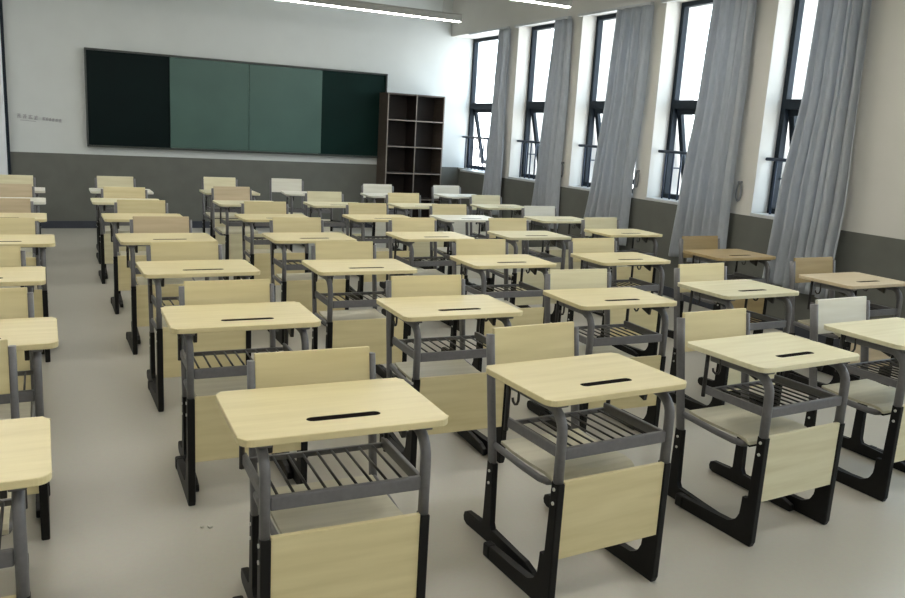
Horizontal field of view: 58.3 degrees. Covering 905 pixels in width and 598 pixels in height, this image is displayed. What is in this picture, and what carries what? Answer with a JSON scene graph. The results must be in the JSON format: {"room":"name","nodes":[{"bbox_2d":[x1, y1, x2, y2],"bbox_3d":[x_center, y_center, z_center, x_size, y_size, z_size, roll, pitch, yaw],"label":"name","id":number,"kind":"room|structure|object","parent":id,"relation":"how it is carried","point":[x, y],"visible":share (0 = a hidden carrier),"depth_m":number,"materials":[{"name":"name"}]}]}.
{"room":"classroom","nodes":[
{"label":"classroom","id":0,"kind":"room"},
{"bbox_2d":[2,0,479,167],"bbox_3d":[-3.654,-2.888,11.502,8.920,3.750,0.200,-3,13,-26],"label":"wall","id":1,"kind":"structure","parent":0,"point":[45,41],"depth_m":11.40,"materials":[{"name":"paint"}]},
{"bbox_2d":[0,33,7,174],"bbox_3d":[-6.510,-2.701,9.810,1.890,3.750,0.300,-3,13,-26],"label":"trim","id":2,"kind":"structure","parent":1,"relation":"attached to","point":[3,146],"depth_m":10.22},
{"bbox_2d":[0,0,10,174],"bbox_3d":[-5.692,-2.761,10.325,0.035,3.750,0.100,-3,13,-26],"label":"trim","id":3,"kind":"structure","parent":1,"relation":"attached to","point":[1,6],"depth_m":10.30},
{"bbox_2d":[10,152,458,220],"bbox_3d":[-2.843,-1.609,12.095,6.545,0.900,0.012,-3,13,-26],"label":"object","id":4,"kind":"structure","parent":1,"relation":"attached to","point":[66,179],"depth_m":11.54,"materials":[{"name":"grey paint"}]},
{"bbox_2d":[84,47,387,157],"bbox_3d":[-2.955,-2.759,11.716,4.270,1.280,0.073,-3,13,-26],"label":"chalkboard","id":5,"kind":"object","parent":1,"relation":"attached to","point":[137,100],"visible":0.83,"depth_m":11.56,"materials":[{"name":"green"}]},
{"bbox_2d":[41,221,447,227],"bbox_3d":[-2.873,-1.119,12.191,6.535,0.100,0.022,-3,13,-26],"label":"baseboard","id":6,"kind":"structure","parent":1,"relation":"attached to","point":[49,224],"depth_m":11.10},
{"bbox_2d":[0,228,904,597],"bbox_3d":[-0.408,0.517,5.503,8.720,0.100,14.950,-3,13,-26],"label":"floor","id":7,"kind":"structure","parent":0,"point":[123,524],"depth_m":3.55,"materials":[{"name":"plastic"}]},
{"bbox_2d":[0,339,28,561],"bbox_3d":[-1.558,0.591,2.472,0.443,0.855,0.544,-3,13,-26],"label":"chair","id":8,"kind":"object","parent":7,"relation":"on","point":[8,354],"visible":0.38,"depth_m":2.62,"materials":[{"name":"beige laminate"}]},
{"bbox_2d":[0,246,31,405],"bbox_3d":[-2.437,0.178,4.209,0.443,0.855,0.544,-3,13,-28],"label":"chair","id":9,"kind":"object","parent":7,"relation":"on","point":[10,256],"visible":0.15,"depth_m":4.34,"materials":[{"name":"beige laminate"}]},
{"bbox_2d":[0,198,35,256],"bbox_3d":[-3.572,-0.361,6.485,0.443,0.855,0.544,-3,13,-26],"label":"chair","id":10,"kind":"object","parent":7,"relation":"on","point":[7,205],"visible":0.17,"depth_m":6.59,"materials":[{"name":"beige laminate"}]},
{"bbox_2d":[0,183,35,212],"bbox_3d":[-4.196,-0.653,7.715,0.443,0.855,0.544,-3,13,-27],"label":"chair","id":11,"kind":"object","parent":7,"relation":"on","point":[6,190],"visible":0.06,"depth_m":7.81,"materials":[{"name":"beige laminate"}]},
{"bbox_2d":[0,175,35,196],"bbox_3d":[-4.698,-0.886,8.700,0.443,0.855,0.544,-2,13,-25],"label":"chair","id":12,"kind":"object","parent":7,"relation":"on","point":[8,179],"visible":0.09,"depth_m":8.79,"materials":[{"name":"laminate"}]},
{"bbox_2d":[0,287,39,517],"bbox_3d":[-1.894,0.413,3.233,0.443,0.855,0.544,-3,13,-27],"label":"chair","id":13,"kind":"object","parent":7,"relation":"on","point":[14,302],"visible":0.26,"depth_m":3.35,"materials":[{"name":"beige laminate"}]},
{"bbox_2d":[0,218,43,353],"bbox_3d":[-2.957,-0.091,5.360,0.443,0.855,0.544,-3,13,-26],"label":"chair","id":14,"kind":"object","parent":7,"relation":"on","point":[8,226],"visible":0.2,"depth_m":5.46,"materials":[{"name":"beige laminate"}]},
{"bbox_2d":[0,266,45,390],"bbox_3d":[-2.377,0.255,4.089,0.621,0.765,0.430,-3,13,-26],"label":"school desk","id":15,"kind":"object","parent":7,"relation":"on","point":[27,276],"visible":0.41,"depth_m":4.01,"materials":[{"name":"wood"}]},
{"bbox_2d":[0,213,46,287],"bbox_3d":[-3.457,-0.260,6.262,0.621,0.765,0.430,-3,13,-26],"label":"school desk","id":16,"kind":"object","parent":7,"relation":"on","point":[41,217],"visible":0.3,"depth_m":6.18,"materials":[{"name":"wood"}]},
{"bbox_2d":[0,416,51,597],"bbox_3d":[-1.314,0.752,1.995,0.621,0.765,0.430,-3,13,-26],"label":"school desk","id":17,"kind":"object","parent":7,"relation":"on","point":[25,443],"visible":1,"depth_m":1.91,"materials":[{"name":"beige laminate"}]},
{"bbox_2d":[0,234,55,361],"bbox_3d":[-2.868,-0.002,5.189,0.621,0.765,0.430,-3,13,-26],"label":"school desk","id":18,"kind":"object","parent":7,"relation":"on","point":[42,241],"visible":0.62,"depth_m":5.10,"materials":[{"name":"wood"}]},
{"bbox_2d":[0,317,58,540],"bbox_3d":[-1.814,0.502,3.058,0.621,0.765,0.430,-3,13,-26],"label":"school desk","id":19,"kind":"object","parent":7,"relation":"on","point":[34,335],"visible":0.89,"depth_m":3.01,"materials":[{"name":"wood"}]},
{"bbox_2d":[95,176,135,249],"bbox_3d":[-3.840,-0.964,9.312,0.443,0.855,0.544,-3,13,-27],"label":"chair","id":20,"kind":"object","parent":7,"relation":"on","point":[100,181],"visible":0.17,"depth_m":9.36,"materials":[{"name":"laminate"}]},
{"bbox_2d":[89,188,153,263],"bbox_3d":[-3.584,-0.797,8.809,0.621,0.765,0.430,-3,13,-26],"label":"school desk","id":21,"kind":"object","parent":7,"relation":"on","point":[97,191],"visible":0.27,"depth_m":8.56,"materials":[{"name":"metal"}]},
{"bbox_2d":[90,198,158,283],"bbox_3d":[-3.133,-0.567,7.832,0.621,0.765,0.430,-3,13,-26],"label":"school desk","id":22,"kind":"object","parent":7,"relation":"on","point":[106,245],"visible":0.47,"depth_m":7.58,"materials":[{"name":"wood"}]},
{"bbox_2d":[101,187,147,278],"bbox_3d":[-3.228,-0.665,8.043,0.443,0.855,0.544,-2,13,-25],"label":"chair","id":23,"kind":"object","parent":7,"relation":"on","point":[106,192],"visible":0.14,"depth_m":8.09,"materials":[{"name":"beige laminate"}]},
{"bbox_2d":[114,200,167,306],"bbox_3d":[-2.634,-0.401,6.940,0.443,0.855,0.544,-2,13,-26],"label":"chair","id":24,"kind":"object","parent":7,"relation":"on","point":[121,206],"visible":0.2,"depth_m":6.98,"materials":[{"name":"beige laminate"}]},
{"bbox_2d":[101,213,181,313],"bbox_3d":[-2.549,-0.303,6.724,0.621,0.765,0.430,-3,13,-26],"label":"school desk","id":25,"kind":"object","parent":7,"relation":"on","point":[122,274],"visible":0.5,"depth_m":6.48,"materials":[{"name":"wood"}]},
{"bbox_2d":[129,216,194,343],"bbox_3d":[-2.090,-0.154,5.902,0.443,0.855,0.544,-2,13,-26],"label":"chair","id":26,"kind":"object","parent":7,"relation":"on","point":[138,224],"visible":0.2,"depth_m":5.94,"materials":[{"name":"beige laminate"}]},
{"bbox_2d":[116,233,216,354],"bbox_3d":[-1.993,-0.052,5.670,0.621,0.765,0.430,-3,13,-27],"label":"school desk","id":27,"kind":"object","parent":7,"relation":"on","point":[139,293],"visible":0.49,"depth_m":5.44,"materials":[{"name":"wood"}]},
{"bbox_2d":[146,241,222,383],"bbox_3d":[-1.541,0.111,4.782,0.443,0.855,0.544,-3,13,-28],"label":"chair","id":28,"kind":"object","parent":7,"relation":"on","point":[198,250],"visible":0.31,"depth_m":4.82,"materials":[{"name":"beige laminate"}]},
{"bbox_2d":[136,259,259,411],"bbox_3d":[-1.456,0.191,4.653,0.621,0.765,0.430,-3,13,-27],"label":"school desk","id":29,"kind":"object","parent":7,"relation":"on","point":[168,365],"visible":0.66,"depth_m":4.48,"materials":[{"name":"wood"}]},
{"bbox_2d":[202,177,237,232],"bbox_3d":[-2.866,-1.072,10.102,0.443,0.855,0.544,-2,13,-25],"label":"chair","id":30,"kind":"object","parent":7,"relation":"on","point":[208,183],"visible":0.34,"depth_m":10.12,"materials":[{"name":"laminate"}]},
{"bbox_2d":[199,189,260,243],"bbox_3d":[-2.573,-0.856,9.377,0.621,0.765,0.430,-3,13,-26],"label":"school desk","id":31,"kind":"object","parent":7,"relation":"on","point":[221,239],"visible":0.38,"depth_m":9.15,"materials":[{"name":"wood"}]},
{"bbox_2d":[211,186,257,262],"bbox_3d":[-2.365,-0.779,8.832,0.443,0.855,0.544,-3,13,-27],"label":"chair","id":32,"kind":"object","parent":7,"relation":"on","point":[217,192],"visible":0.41,"depth_m":8.85,"materials":[{"name":"beige laminate"}]},
{"bbox_2d":[178,279,292,491],"bbox_3d":[-0.996,0.365,3.712,0.443,0.855,0.544,-2,13,-26],"label":"chair","id":33,"kind":"object","parent":7,"relation":"on","point":[208,292],"visible":0.3,"depth_m":3.74,"materials":[{"name":"beige laminate"}]},
{"bbox_2d":[161,301,321,505],"bbox_3d":[-0.941,0.439,3.600,0.621,0.765,0.430,-2,13,-25],"label":"school desk","id":34,"kind":"object","parent":7,"relation":"on","point":[209,437],"visible":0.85,"depth_m":3.39,"materials":[{"name":"wood"}]},
{"bbox_2d":[213,200,276,279],"bbox_3d":[-2.095,-0.601,8.281,0.621,0.765,0.430,-3,13,-26],"label":"school desk","id":35,"kind":"object","parent":7,"relation":"on","point":[233,242],"visible":0.44,"depth_m":8.05,"materials":[{"name":"wood"}]},
{"bbox_2d":[241,201,292,279],"bbox_3d":[-1.675,-0.447,7.428,0.443,0.855,0.544,-3,13,-27],"label":"chair","id":36,"kind":"object","parent":7,"relation":"on","point":[249,207],"visible":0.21,"depth_m":7.46,"materials":[{"name":"beige laminate"}]},
{"bbox_2d":[234,214,308,284],"bbox_3d":[-1.587,-0.349,7.212,0.621,0.765,0.430,-3,13,-26],"label":"school desk","id":37,"kind":"object","parent":7,"relation":"on","point":[261,261],"visible":0.39,"depth_m":7.00,"materials":[{"name":"wood"}]},
{"bbox_2d":[270,178,304,246],"bbox_3d":[-2.128,-1.116,10.517,0.443,0.855,0.544,-1,13,-20],"label":"chair","id":38,"kind":"object","parent":7,"relation":"on","point":[276,184],"visible":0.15,"depth_m":10.58,"materials":[{"name":"white laminate"}]},
{"bbox_2d":[269,217,326,329],"bbox_3d":[-1.169,-0.191,6.335,0.443,0.855,0.544,-3,13,-28],"label":"chair","id":39,"kind":"object","parent":7,"relation":"on","point":[277,224],"visible":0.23,"depth_m":6.36,"materials":[{"name":"beige laminate"}]},
{"bbox_2d":[281,191,332,250],"bbox_3d":[-1.740,-0.898,9.809,0.621,0.765,0.430,-1,13,-21],"label":"school desk","id":40,"kind":"object","parent":7,"relation":"on","point":[289,194],"visible":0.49,"depth_m":9.61,"materials":[{"name":"wood"}]},
{"bbox_2d":[262,232,356,344],"bbox_3d":[-1.087,-0.092,6.117,0.621,0.765,0.430,-3,13,-26],"label":"school desk","id":41,"kind":"object","parent":7,"relation":"on","point":[300,291],"visible":0.59,"depth_m":5.92,"materials":[{"name":"wood"}]},
{"bbox_2d":[241,346,403,597],"bbox_3d":[-0.415,0.623,2.635,0.443,0.855,0.544,-2,13,-25],"label":"chair","id":42,"kind":"object","parent":7,"relation":"on","point":[316,366],"visible":0.5,"depth_m":2.65,"materials":[{"name":"beige laminate"}]},
{"bbox_2d":[305,191,345,233],"bbox_3d":[-1.363,-0.732,8.882,0.443,0.855,0.544,-2,13,-25],"label":"chair","id":43,"kind":"object","parent":7,"relation":"on","point":[310,196],"visible":0.22,"depth_m":8.95,"materials":[{"name":"laminate"}]},
{"bbox_2d":[215,377,448,597],"bbox_3d":[-0.389,0.695,2.526,0.621,0.765,0.430,-2,13,-25],"label":"school desk","id":44,"kind":"object","parent":7,"relation":"on","point":[386,557],"visible":1,"depth_m":2.37,"materials":[{"name":"wood"}]},
{"bbox_2d":[303,201,364,276],"bbox_3d":[-1.250,-0.633,8.668,0.621,0.765,0.430,-3,13,-26],"label":"school desk","id":45,"kind":"object","parent":7,"relation":"on","point":[317,206],"visible":0.32,"depth_m":8.47,"materials":[{"name":"wood"}]},
{"bbox_2d":[311,241,386,377],"bbox_3d":[-0.643,0.084,5.162,0.443,0.855,0.544,-3,13,-27],"label":"chair","id":46,"kind":"object","parent":7,"relation":"on","point":[355,249],"visible":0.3,"depth_m":5.19,"materials":[{"name":"beige laminate"}]},
{"bbox_2d":[302,258,417,377],"bbox_3d":[-0.587,0.167,5.008,0.621,0.765,0.430,-2,13,-25],"label":"school desk","id":47,"kind":"object","parent":7,"relation":"on","point":[371,333],"visible":0.72,"depth_m":4.83,"materials":[{"name":"wood"}]},
{"bbox_2d":[346,203,388,291],"bbox_3d":[-0.777,-0.481,7.840,0.443,0.855,0.544,-2,13,-26],"label":"chair","id":48,"kind":"object","parent":7,"relation":"on","point":[351,208],"visible":0.25,"depth_m":7.91,"materials":[{"name":"beige laminate"}]},
{"bbox_2d":[342,214,409,299],"bbox_3d":[-0.696,-0.392,7.666,0.621,0.765,0.430,-3,13,-26],"label":"school desk","id":49,"kind":"object","parent":7,"relation":"on","point":[359,219],"visible":0.41,"depth_m":7.47,"materials":[{"name":"wood"}]},
{"bbox_2d":[361,184,398,250],"bbox_3d":[-0.929,-1.038,10.477,0.443,0.855,0.544,-2,13,-23],"label":"chair","id":50,"kind":"object","parent":7,"relation":"on","point":[365,188],"visible":0.23,"depth_m":10.54,"materials":[{"name":"white laminate"}]},
{"bbox_2d":[360,193,411,250],"bbox_3d":[-0.821,-0.923,10.186,0.621,0.765,0.430,-2,13,-23],"label":"school desk","id":51,"kind":"object","parent":7,"relation":"on","point":[378,228],"visible":0.39,"depth_m":9.95,"materials":[{"name":"wood"}]},
{"bbox_2d":[386,193,428,268],"bbox_3d":[-0.510,-0.770,9.306,0.443,0.855,0.544,-3,13,-27],"label":"chair","id":52,"kind":"object","parent":7,"relation":"on","point":[391,197],"visible":0.19,"depth_m":9.37,"materials":[{"name":"beige laminate"}]},
{"bbox_2d":[376,92,444,217],"bbox_3d":[-0.679,-2.147,12.825,0.960,2.100,0.371,-3,13,-26],"label":"bookcase","id":53,"kind":"object","parent":7,"relation":"on","point":[411,126],"visible":0.64,"depth_m":12.86,"materials":[{"name":"brown wood"}]},
{"bbox_2d":[381,217,448,324],"bbox_3d":[-0.282,-0.235,6.798,0.443,0.855,0.544,-2,13,-25],"label":"chair","id":54,"kind":"object","parent":7,"relation":"on","point":[396,224],"visible":0.3,"depth_m":6.85,"materials":[{"name":"beige laminate"}]},
{"bbox_2d":[387,203,446,273],"bbox_3d":[-0.386,-0.665,9.065,0.621,0.765,0.430,-3,13,-26],"label":"school desk","id":55,"kind":"object","parent":7,"relation":"on","point":[421,249],"visible":0.33,"depth_m":8.89,"materials":[{"name":"wood"}]},
{"bbox_2d":[386,231,474,335],"bbox_3d":[-0.201,-0.137,6.579,0.621,0.765,0.430,-3,13,-26],"label":"school desk","id":56,"kind":"object","parent":7,"relation":"on","point":[406,238],"visible":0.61,"depth_m":6.42,"materials":[{"name":"wood"}]},
{"bbox_2d":[386,275,486,454],"bbox_3d":[-0.090,0.331,4.128,0.443,0.855,0.544,-2,13,-23],"label":"chair","id":57,"kind":"object","parent":7,"relation":"on","point":[412,285],"visible":0.35,"depth_m":4.15,"materials":[{"name":"beige laminate"}]},
{"bbox_2d":[376,294,522,467],"bbox_3d":[-0.038,0.403,4.026,0.621,0.765,0.430,-2,13,-25],"label":"school desk","id":58,"kind":"object","parent":7,"relation":"on","point":[462,397],"visible":0.83,"depth_m":3.86,"materials":[{"name":"wood"}]},
{"bbox_2d":[429,204,480,290],"bbox_3d":[0.020,-0.517,8.237,0.443,0.855,0.544,-3,13,-26],"label":"chair","id":59,"kind":"object","parent":7,"relation":"on","point":[435,209],"visible":0.27,"depth_m":8.28,"materials":[{"name":"beige laminate"}]},
{"bbox_2d":[433,193,483,246],"bbox_3d":[0.085,-0.991,10.762,0.621,0.765,0.430,-3,13,-26],"label":"school desk","id":60,"kind":"object","parent":7,"relation":"on","point":[459,227],"visible":0.24,"depth_m":10.57,"materials":[{"name":"wood"}]},
{"bbox_2d":[429,215,495,291],"bbox_3d":[0.109,-0.429,8.066,0.621,0.765,0.430,-3,13,-26],"label":"school desk","id":61,"kind":"object","parent":7,"relation":"on","point":[448,220],"visible":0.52,"depth_m":7.92,"materials":[{"name":"wood"}]},
{"bbox_2d":[441,239,519,350],"bbox_3d":[0.247,0.030,5.667,0.443,0.855,0.544,-2,13,-24],"label":"chair","id":62,"kind":"object","parent":7,"relation":"on","point":[461,246],"visible":0.2,"depth_m":5.72,"materials":[{"name":"beige laminate"}]},
{"bbox_2d":[469,195,501,235],"bbox_3d":[0.456,-0.796,9.698,0.443,0.855,0.544,-3,13,-27],"label":"chair","id":63,"kind":"object","parent":7,"relation":"on","point":[474,199],"visible":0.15,"depth_m":9.73,"materials":[{"name":"laminate"}]},
{"bbox_2d":[470,204,523,253],"bbox_3d":[0.544,-0.708,9.527,0.621,0.765,0.430,-3,13,-26],"label":"school desk","id":64,"kind":"object","parent":7,"relation":"on","point":[487,208],"visible":0.34,"depth_m":9.40,"materials":[{"name":"wood"}]},
{"bbox_2d":[450,254,556,371],"bbox_3d":[0.318,0.111,5.530,0.621,0.765,0.430,-2,13,-26],"label":"school desk","id":65,"kind":"object","parent":7,"relation":"on","point":[478,264],"visible":0.61,"depth_m":5.37,"materials":[{"name":"wood"}]},
{"bbox_2d":[486,218,539,307],"bbox_3d":[0.548,-0.271,7.199,0.443,0.855,0.544,-3,13,-27],"label":"chair","id":66,"kind":"object","parent":7,"relation":"on","point":[493,224],"visible":0.3,"depth_m":7.23,"materials":[{"name":"beige laminate"}]},
{"bbox_2d":[487,231,570,322],"bbox_3d":[0.636,-0.182,7.027,0.621,0.765,0.430,-3,13,-26],"label":"school desk","id":67,"kind":"object","parent":7,"relation":"on","point":[537,280],"visible":0.6,"depth_m":6.86,"materials":[{"name":"wood"}]},
{"bbox_2d":[521,206,561,256],"bbox_3d":[0.988,-0.543,8.630,0.443,0.855,0.544,-3,13,-27],"label":"chair","id":68,"kind":"object","parent":7,"relation":"on","point":[527,210],"visible":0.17,"depth_m":8.66,"materials":[{"name":"white laminate"}]},
{"bbox_2d":[464,321,633,575],"bbox_3d":[0.390,0.555,3.183,0.443,0.855,0.544,-3,14,-30],"label":"chair","id":69,"kind":"object","parent":7,"relation":"on","point":[511,344],"visible":0.66,"depth_m":3.17,"materials":[{"name":"beige laminate"}]},
{"bbox_2d":[524,216,588,270],"bbox_3d":[1.075,-0.455,8.458,0.621,0.765,0.430,-3,13,-26],"label":"school desk","id":70,"kind":"object","parent":7,"relation":"on","point":[545,221],"visible":0.36,"depth_m":8.27,"materials":[{"name":"wood"}]},
{"bbox_2d":[527,269,635,429],"bbox_3d":[0.773,0.282,4.603,0.443,0.855,0.544,-2,13,-25],"label":"chair","id":71,"kind":"object","parent":7,"relation":"on","point":[564,278],"visible":0.29,"depth_m":4.66,"materials":[{"name":"laminate"}]},
{"bbox_2d":[483,352,686,597],"bbox_3d":[0.460,0.645,3.001,0.621,0.765,0.430,-3,13,-29],"label":"school desk","id":72,"kind":"object","parent":7,"relation":"on","point":[611,509],"visible":1,"depth_m":2.86,"materials":[{"name":"wood"}]},
{"bbox_2d":[567,238,638,356],"bbox_3d":[1.126,-0.010,6.106,0.443,0.855,0.544,-3,13,-27],"label":"chair","id":73,"kind":"object","parent":7,"relation":"on","point":[577,245],"visible":0.27,"depth_m":6.15,"materials":[{"name":"beige laminate"}]},
{"bbox_2d":[581,217,627,268],"bbox_3d":[1.485,-0.334,7.763,0.443,0.855,0.544,-3,13,-28],"label":"chair","id":74,"kind":"object","parent":7,"relation":"on","point":[588,222],"visible":0.17,"depth_m":7.80,"materials":[{"name":"laminate"}]},
{"bbox_2d":[539,287,676,432],"bbox_3d":[0.831,0.358,4.482,0.621,0.765,0.430,-2,13,-25],"label":"school desk","id":75,"kind":"object","parent":7,"relation":"on","point":[584,302],"visible":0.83,"depth_m":4.35,"materials":[{"name":"wood"}]},
{"bbox_2d":[570,252,670,356],"bbox_3d":[1.199,0.070,5.971,0.621,0.765,0.430,-3,13,-27],"label":"school desk","id":76,"kind":"object","parent":7,"relation":"on","point":[605,260],"visible":0.53,"depth_m":5.84,"materials":[{"name":"wood"}]},
{"bbox_2d":[584,229,661,316],"bbox_3d":[1.563,-0.249,7.608,0.621,0.765,0.430,-3,13,-26],"label":"school desk","id":77,"kind":"object","parent":7,"relation":"on","point":[623,273],"visible":0.48,"depth_m":7.47,"materials":[{"name":"wood"}]},
{"bbox_2d":[667,236,719,338],"bbox_3d":[2.110,-0.070,6.664,0.443,0.855,0.544,-3,13,-28],"label":"chair","id":78,"kind":"object","parent":7,"relation":"on","point":[687,242],"visible":0.26,"depth_m":6.68,"materials":[{"name":"brown laminate"}]},
{"bbox_2d":[669,263,757,404],"bbox_3d":[1.647,0.226,5.114,0.443,0.855,0.544,-3,13,-28],"label":"chair","id":79,"kind":"object","parent":7,"relation":"on","point":[700,271],"visible":0.24,"depth_m":5.14,"materials":[{"name":"beige laminate"}]},
{"bbox_2d":[683,249,775,333],"bbox_3d":[2.179,0.011,6.527,0.621,0.765,0.430,-3,13,-26],"label":"school desk","id":80,"kind":"object","parent":7,"relation":"on","point":[705,255],"visible":0.48,"depth_m":6.41,"materials":[{"name":"wood"}]},
{"bbox_2d":[670,279,798,409],"bbox_3d":[1.711,0.302,4.996,0.621,0.765,0.430,-3,13,-27],"label":"school desk","id":81,"kind":"object","parent":7,"relation":"on","point":[723,292],"visible":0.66,"depth_m":4.87,"materials":[{"name":"wood"}]},
{"bbox_2d":[667,308,806,511],"bbox_3d":[1.265,0.505,3.668,0.443,0.855,0.544,-3,13,-28],"label":"chair","id":82,"kind":"object","parent":7,"relation":"on","point":[739,422],"visible":0.66,"depth_m":3.67,"materials":[{"name":"beige laminate"}]},
{"bbox_2d":[675,332,858,546],"bbox_3d":[1.347,0.585,3.537,0.621,0.765,0.430,-3,14,-30],"label":"school desk","id":83,"kind":"object","parent":7,"relation":"on","point":[786,464],"visible":1,"depth_m":3.40,"materials":[{"name":"wood"}]},
{"bbox_2d":[784,257,859,380],"bbox_3d":[2.630,0.156,5.726,0.443,0.855,0.544,-3,13,-27],"label":"chair","id":84,"kind":"object","parent":7,"relation":"on","point":[806,265],"visible":0.31,"depth_m":5.75,"materials":[{"name":"brown laminate"}]},
{"bbox_2d":[788,272,904,390],"bbox_3d":[2.705,0.236,5.592,0.621,0.765,0.430,-3,13,-27],"label":"school desk","id":85,"kind":"object","parent":7,"relation":"on","point":[844,283],"visible":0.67,"depth_m":5.46,"materials":[{"name":"wood"}]},
{"bbox_2d":[804,296,904,472],"bbox_3d":[2.089,0.447,4.174,0.443,0.855,0.544,-3,13,-28],"label":"chair","id":86,"kind":"object","parent":7,"relation":"on","point":[866,392],"visible":0.6,"depth_m":4.19,"materials":[{"name":"white laminate"}]},
{"bbox_2d":[824,317,904,501],"bbox_3d":[2.166,0.527,4.041,0.621,0.765,0.430,-3,13,-28],"label":"school desk","id":87,"kind":"object","parent":7,"relation":"on","point":[885,335],"visible":0.83,"depth_m":3.83,"materials":[{"name":"wood"}]},
{"bbox_2d":[451,0,904,239],"bbox_3d":[3.414,-1.511,6.847,0.520,3.750,14.750,-3,13,-26],"label":"wall","id":88,"kind":"structure","parent":0,"point":[875,201],"depth_m":7.71,"materials":[{"name":"paint"}]},
{"bbox_2d":[466,35,498,169],"bbox_3d":[0.816,-3.007,12.578,0.296,2.050,1.830,-3,13,-26],"label":"window","id":89,"kind":"structure","parent":88,"relation":"in","point":[475,108],"depth_m":13.23,"materials":[{"name":"black metal"}]},
{"bbox_2d":[469,26,509,34],"bbox_3d":[0.536,-3.880,11.753,0.078,0.030,1.160,-3,13,-26],"label":"track","id":90,"kind":"object","parent":88,"relation":"attached to","point":[506,27],"visible":0.95,"depth_m":11.70,"materials":[{"name":"metal"}]},
{"bbox_2d":[482,28,510,215],"bbox_3d":[0.623,-2.502,11.607,0.110,2.592,0.532,-2,13,-25],"label":"curtain","id":91,"kind":"object","parent":90,"relation":"hanging from","point":[494,158],"visible":0.86,"depth_m":11.51,"materials":[{"name":"fabric"}]},
{"bbox_2d":[521,23,554,178],"bbox_3d":[1.431,-2.627,10.923,0.296,2.050,1.220,-3,13,-26],"label":"window","id":92,"kind":"structure","parent":88,"relation":"in","point":[532,108],"depth_m":11.33,"materials":[{"name":"black metal"}]},
{"bbox_2d":[514,16,570,27],"bbox_3d":[1.164,-3.586,10.514,0.078,0.030,1.300,-3,13,-26],"label":"track","id":93,"kind":"object","parent":88,"relation":"attached to","point":[564,17],"visible":0.97,"depth_m":10.46,"materials":[{"name":"metal"}]},
{"bbox_2d":[531,18,571,228],"bbox_3d":[1.244,-2.212,10.377,0.110,2.588,0.601,-3,13,-26],"label":"curtain","id":94,"kind":"object","parent":93,"relation":"hanging from","point":[546,192],"visible":0.87,"depth_m":10.27,"materials":[{"name":"fabric"}]},
{"bbox_2d":[583,13,633,191],"bbox_3d":[2.104,-2.312,9.597,0.296,2.050,1.260,-3,13,-26],"label":"window","id":95,"kind":"structure","parent":88,"relation":"in","point":[596,108],"depth_m":10.02,"materials":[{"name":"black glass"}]},
{"bbox_2d":[458,167,773,218],"bbox_3d":[2.959,-0.827,7.810,0.535,0.030,12.950,-3,13,-26],"label":"window sill","id":96,"kind":"structure","parent":88,"relation":"attached to","point":[476,171],"depth_m":9.84,"materials":[{"name":"stone"}]},
{"bbox_2d":[658,150,686,200],"bbox_3d":[2.501,-1.250,8.372,0.030,0.516,1.190,-3,13,-26],"label":"guard rail","id":97,"kind":"object","parent":96,"relation":"on","point":[682,153],"visible":0.35,"depth_m":8.67,"materials":[{"name":"metal"}]},
{"bbox_2d":[578,2,653,16],"bbox_3d":[1.837,-3.271,9.188,0.078,0.030,1.340,-3,13,-26],"label":"track","id":98,"kind":"object","parent":88,"relation":"attached to","point":[646,3],"visible":0.98,"depth_m":9.17,"materials":[{"name":"metal"}]},
{"bbox_2d":[584,5,653,245],"bbox_3d":[1.823,-1.938,9.231,0.119,2.593,0.892,-3,13,-26],"label":"curtain","id":99,"kind":"object","parent":98,"relation":"hanging from","point":[610,192],"visible":0.88,"depth_m":9.05,"materials":[{"name":"fabric"}]},
{"bbox_2d":[661,0,680,2],"bbox_3d":[2.486,-2.967,7.910,0.078,0.030,1.270,-3,13,-26],"label":"track","id":100,"kind":"object","parent":88,"relation":"attached to","point":[662,1],"visible":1,"depth_m":8.36,"materials":[{"name":"metal"}]},
{"bbox_2d":[668,0,756,262],"bbox_3d":[2.507,-1.620,7.888,0.113,2.589,0.758,-3,13,-26],"label":"curtain","id":101,"kind":"object","parent":100,"relation":"hanging from","point":[705,195],"visible":0.9,"depth_m":7.79,"materials":[{"name":"fabric"}]},
{"bbox_2d":[457,169,904,353],"bbox_3d":[3.224,-0.195,7.056,0.282,0.870,14.738,-3,13,-26],"label":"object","id":102,"kind":"structure","parent":88,"relation":"attached to","point":[875,255],"depth_m":7.73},
{"bbox_2d":[663,0,712,199],"bbox_3d":[2.753,-2.009,8.319,0.296,2.050,1.190,-3,13,-26],"label":"window","id":103,"kind":"structure","parent":88,"relation":"in","point":[679,108],"depth_m":8.72,"materials":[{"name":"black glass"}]},
{"bbox_2d":[529,252,898,365],"bbox_3d":[3.201,0.346,6.836,0.022,0.100,14.150,-3,13,-26],"label":"baseboard","id":104,"kind":"structure","parent":88,"relation":"attached to","point":[667,291],"depth_m":7.34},
{"bbox_2d":[767,0,804,213],"bbox_3d":[3.342,-1.734,7.159,0.296,2.050,0.850,-3,13,-26],"label":"window","id":105,"kind":"structure","parent":88,"relation":"in","point":[790,107],"depth_m":7.42,"materials":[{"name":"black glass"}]},
{"bbox_3d":[3.075,-2.692,6.750,0.078,0.030,0.930,-3,13,-26],"label":"track","id":106,"kind":"object","parent":88,"relation":"attached to","visible":0},
{"bbox_2d":[762,0,871,298],"bbox_3d":[3.069,-1.336,6.784,0.103,2.633,0.754,-3,13,-26],"label":"curtain","id":107,"kind":"object","parent":106,"relation":"hanging from","point":[812,195],"visible":0.92,"depth_m":6.74,"materials":[{"name":"fabric"}]},
{"bbox_3d":[-0.190,-3.247,4.721,8.720,0.100,14.950,-3,13,-26],"label":"ceiling","id":108,"kind":"structure","parent":0,"visible":0},
{"bbox_2d":[282,0,461,21],"bbox_3d":[-1.183,-3.914,9.819,2.930,0.780,0.070,-3,13,-26],"label":"pendant light","id":109,"kind":"object","parent":108,"relation":"hanging from","point":[348,4],"visible":1,"depth_m":10.05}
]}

